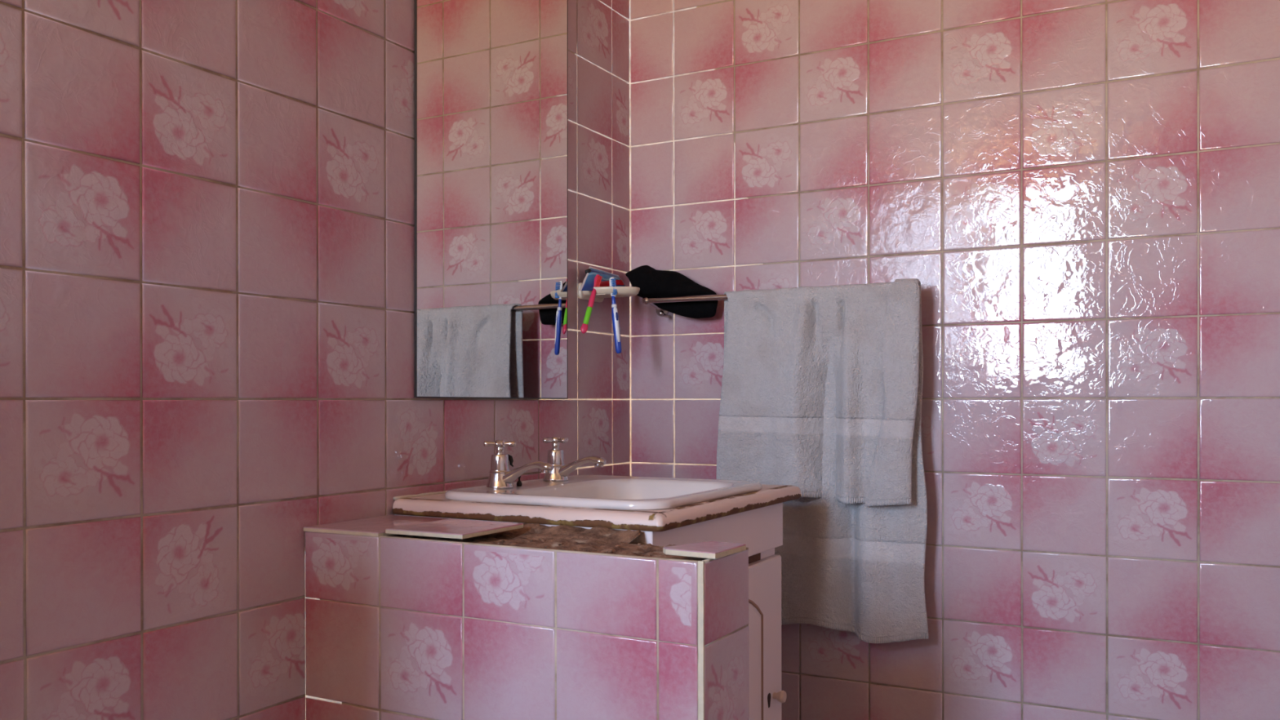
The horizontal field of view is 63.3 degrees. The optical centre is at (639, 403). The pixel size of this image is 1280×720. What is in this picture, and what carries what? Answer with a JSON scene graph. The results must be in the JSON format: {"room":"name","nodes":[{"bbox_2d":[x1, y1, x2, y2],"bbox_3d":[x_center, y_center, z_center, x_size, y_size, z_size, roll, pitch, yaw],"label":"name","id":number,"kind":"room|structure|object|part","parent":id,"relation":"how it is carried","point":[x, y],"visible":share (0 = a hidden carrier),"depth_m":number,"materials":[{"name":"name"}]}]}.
{"room":"bathroom","nodes":[
{"label":"bathroom","id":0,"kind":"room"},
{"bbox_2d":[0,0,630,719],"bbox_3d":[-1.020,-0.154,0.645,0.008,2.400,4.174,0,0,29],"label":"wall","id":1,"kind":"structure","parent":0,"point":[207,206],"depth_m":1.43,"materials":[{"name":"pink tile"}]},
{"bbox_2d":[414,0,568,399],"bbox_3d":[-0.271,-0.486,2.001,0.004,0.952,0.484,0,0,29],"label":"mirror","id":2,"kind":"object","parent":1,"relation":"attached to","point":[491,76],"visible":1,"depth_m":1.97,"materials":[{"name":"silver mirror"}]},
{"bbox_2d":[577,282,639,302],"bbox_3d":[-0.060,-0.246,2.273,0.117,0.036,0.100,0,0,29],"label":"toothbrush holder","id":3,"kind":"object","parent":1,"relation":"attached to","point":[602,292],"visible":0.86,"depth_m":2.25,"materials":[{"name":"beige plastic"}]},
{"bbox_3d":[-0.108,-0.245,2.299,0.009,0.036,0.100,0,0,29],"label":"plate","id":4,"kind":"part","parent":3,"relation":"part of","materials":[{"name":"beige plastic"}]},
{"bbox_2d":[580,274,602,333],"bbox_3d":[-0.104,-0.215,2.238,0.018,0.131,0.056,0,0,44],"label":"toothbrush","id":5,"kind":"object","parent":3,"relation":"in","point":[584,328],"visible":1,"depth_m":2.23,"materials":[{"name":"pink plastic"}]},
{"bbox_3d":[-0.104,-0.227,2.243,0.012,0.047,0.024,0,0,29],"label":"handle","id":6,"kind":"part","parent":5,"relation":"part of","materials":[{"name":"pink plastic"}]},
{"bbox_2d":[578,266,625,290],"bbox_3d":[-0.080,-0.270,2.303,0.024,0.058,0.215,0,0,29],"label":"toothpaste tube","id":7,"kind":"object","parent":3,"relation":"on","point":[588,284],"visible":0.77,"depth_m":2.27,"materials":[{"name":"blue plastic"}]},
{"bbox_2d":[582,286,639,297],"bbox_3d":[-0.058,-0.244,2.273,0.114,0.017,0.094,0,0,29],"label":"shelf","id":8,"kind":"object","parent":3,"relation":"attached to","point":[601,291],"depth_m":2.25,"materials":[{"name":"beige plastic"}]},
{"bbox_2d":[608,277,622,353],"bbox_3d":[-0.053,-0.191,2.243,0.027,0.165,0.015,0,0,3],"label":"toothbrush","id":9,"kind":"object","parent":3,"relation":"in","point":[615,322],"visible":1,"depth_m":2.24,"materials":[{"name":"blue plastic"}]},
{"bbox_3d":[-0.051,-0.171,2.245,0.022,0.126,0.012,0,0,8],"label":"handle","id":10,"kind":"part","parent":9,"relation":"part of","materials":[{"name":"blue plastic"}]},
{"bbox_2d":[629,0,1279,719],"bbox_3d":[1.129,-0.160,1.841,2.644,2.400,0.008,0,0,29],"label":"wall","id":11,"kind":"structure","parent":0,"point":[1082,197],"depth_m":2.04,"materials":[{"name":"pink tile"}]},
{"bbox_2d":[641,293,728,318],"bbox_3d":[0.286,-0.220,2.245,0.611,0.045,0.088,0,0,29],"label":"towel rail","id":12,"kind":"object","parent":11,"relation":"attached to","point":[646,300],"visible":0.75,"depth_m":2.31,"materials":[{"name":"silver metal"}]},
{"bbox_2d":[625,265,718,318],"bbox_3d":[0.067,-0.255,2.359,0.233,0.129,0.080,0,0,29],"label":"cloth","id":13,"kind":"object","parent":12,"relation":"on","point":[652,282],"visible":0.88,"depth_m":2.33,"materials":[{"name":"black fabric"}]},
{"bbox_2d":[715,278,928,643],"bbox_3d":[0.366,0.118,2.149,0.446,0.734,0.089,0,0,25],"label":"towel","id":14,"kind":"object","parent":12,"relation":"hanging from","point":[821,393],"visible":0.95,"depth_m":2.13,"materials":[{"name":"white fabric"}]},
{"bbox_3d":[0.112,1.070,-0.026,2.660,0.050,4.290,0,0,29],"label":"floor","id":15,"kind":"structure","parent":0,"visible":0},
{"bbox_2d":[303,515,748,719],"bbox_3d":[-0.168,0.613,1.497,0.668,0.859,0.197,0,0,29],"label":"tiled wall","id":16,"kind":"structure","parent":15,"relation":"on","point":[534,621],"depth_m":1.39,"materials":[{"name":"pink tile"}]},
{"bbox_2d":[385,518,523,538],"bbox_3d":[-0.271,0.184,1.528,0.146,0.008,0.146,0,0,29],"label":"tile","id":17,"kind":"object","parent":16,"relation":"on","point":[446,528],"depth_m":1.50,"materials":[{"name":"tile"}]},
{"bbox_2d":[662,541,746,559],"bbox_3d":[0.081,0.184,1.317,0.082,0.008,0.094,0,0,29],"label":"tile","id":18,"kind":"object","parent":16,"relation":"on","point":[708,549],"depth_m":1.29,"materials":[{"name":"tile"}]},
{"bbox_2d":[394,502,786,719],"bbox_3d":[-0.060,0.613,1.853,0.514,0.857,0.530,0,0,29],"label":"base cabinet","id":19,"kind":"object","parent":15,"relation":"on","point":[761,529],"visible":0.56,"depth_m":1.87,"materials":[{"name":"paint"}]},
{"bbox_2d":[392,484,800,531],"bbox_3d":[-0.052,0.170,1.877,0.512,0.030,0.594,0,0,29],"label":"countertop","id":20,"kind":"structure","parent":19,"relation":"on","point":[428,504],"depth_m":1.63,"materials":[{"name":"beige paint"}]},
{"bbox_2d":[483,440,554,488],"bbox_3d":[-0.212,0.106,1.796,0.134,0.084,0.049,0,0,37],"label":"tap","id":21,"kind":"object","parent":20,"relation":"on","point":[500,477],"visible":1,"depth_m":1.80,"materials":[{"name":"silver metal"}]},
{"bbox_3d":[-0.246,0.071,1.821,0.045,0.014,0.045,0,0,-44],"label":"cross handle","id":22,"kind":"part","parent":21,"relation":"part of","materials":[{"name":"silver metal"}]},
{"bbox_2d":[542,436,606,481],"bbox_3d":[-0.125,0.105,1.965,0.138,0.084,0.055,0,0,29],"label":"tap","id":23,"kind":"object","parent":20,"relation":"on","point":[555,456],"visible":0.96,"depth_m":1.97,"materials":[{"name":"silver metal"}]},
{"bbox_3d":[-0.161,0.070,1.985,0.045,0.014,0.045,0,0,4],"label":"cross handle","id":24,"kind":"part","parent":23,"relation":"part of","materials":[{"name":"silver metal"}]},
{"bbox_2d":[444,475,762,510],"bbox_3d":[-0.052,0.222,1.837,0.425,0.186,0.462,0,0,29],"label":"washbasin","id":25,"kind":"object","parent":20,"relation":"in","point":[596,491],"visible":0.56,"depth_m":1.86,"materials":[{"name":"ceramic"}]},
{"bbox_3d":[0.144,0.637,1.737,0.003,0.594,0.312,0,0,29],"label":"raised panel","id":26,"kind":"part","parent":19,"relation":"part of","materials":[{"name":"paint"}]},
{"bbox_3d":[0.143,0.635,1.738,0.006,0.613,0.334,0,0,29],"label":"arched moulding","id":27,"kind":"part","parent":19,"relation":"part of","materials":[{"name":"white wood"}]},
{"bbox_3d":[0.135,0.650,1.746,0.021,0.723,0.525,0,0,29],"label":"door","id":28,"kind":"part","parent":19,"relation":"part of","materials":[{"name":"paint"}]},
{"bbox_3d":[0.127,0.279,1.746,0.009,0.018,0.524,0,0,29],"label":"rail","id":29,"kind":"part","parent":19,"relation":"part of","materials":[{"name":"paint"}]},
{"bbox_3d":[0.260,0.544,1.928,0.024,0.023,0.023,0,0,29],"label":"knob","id":30,"kind":"part","parent":19,"relation":"part of","materials":[{"name":"beige paint"}]}
]}

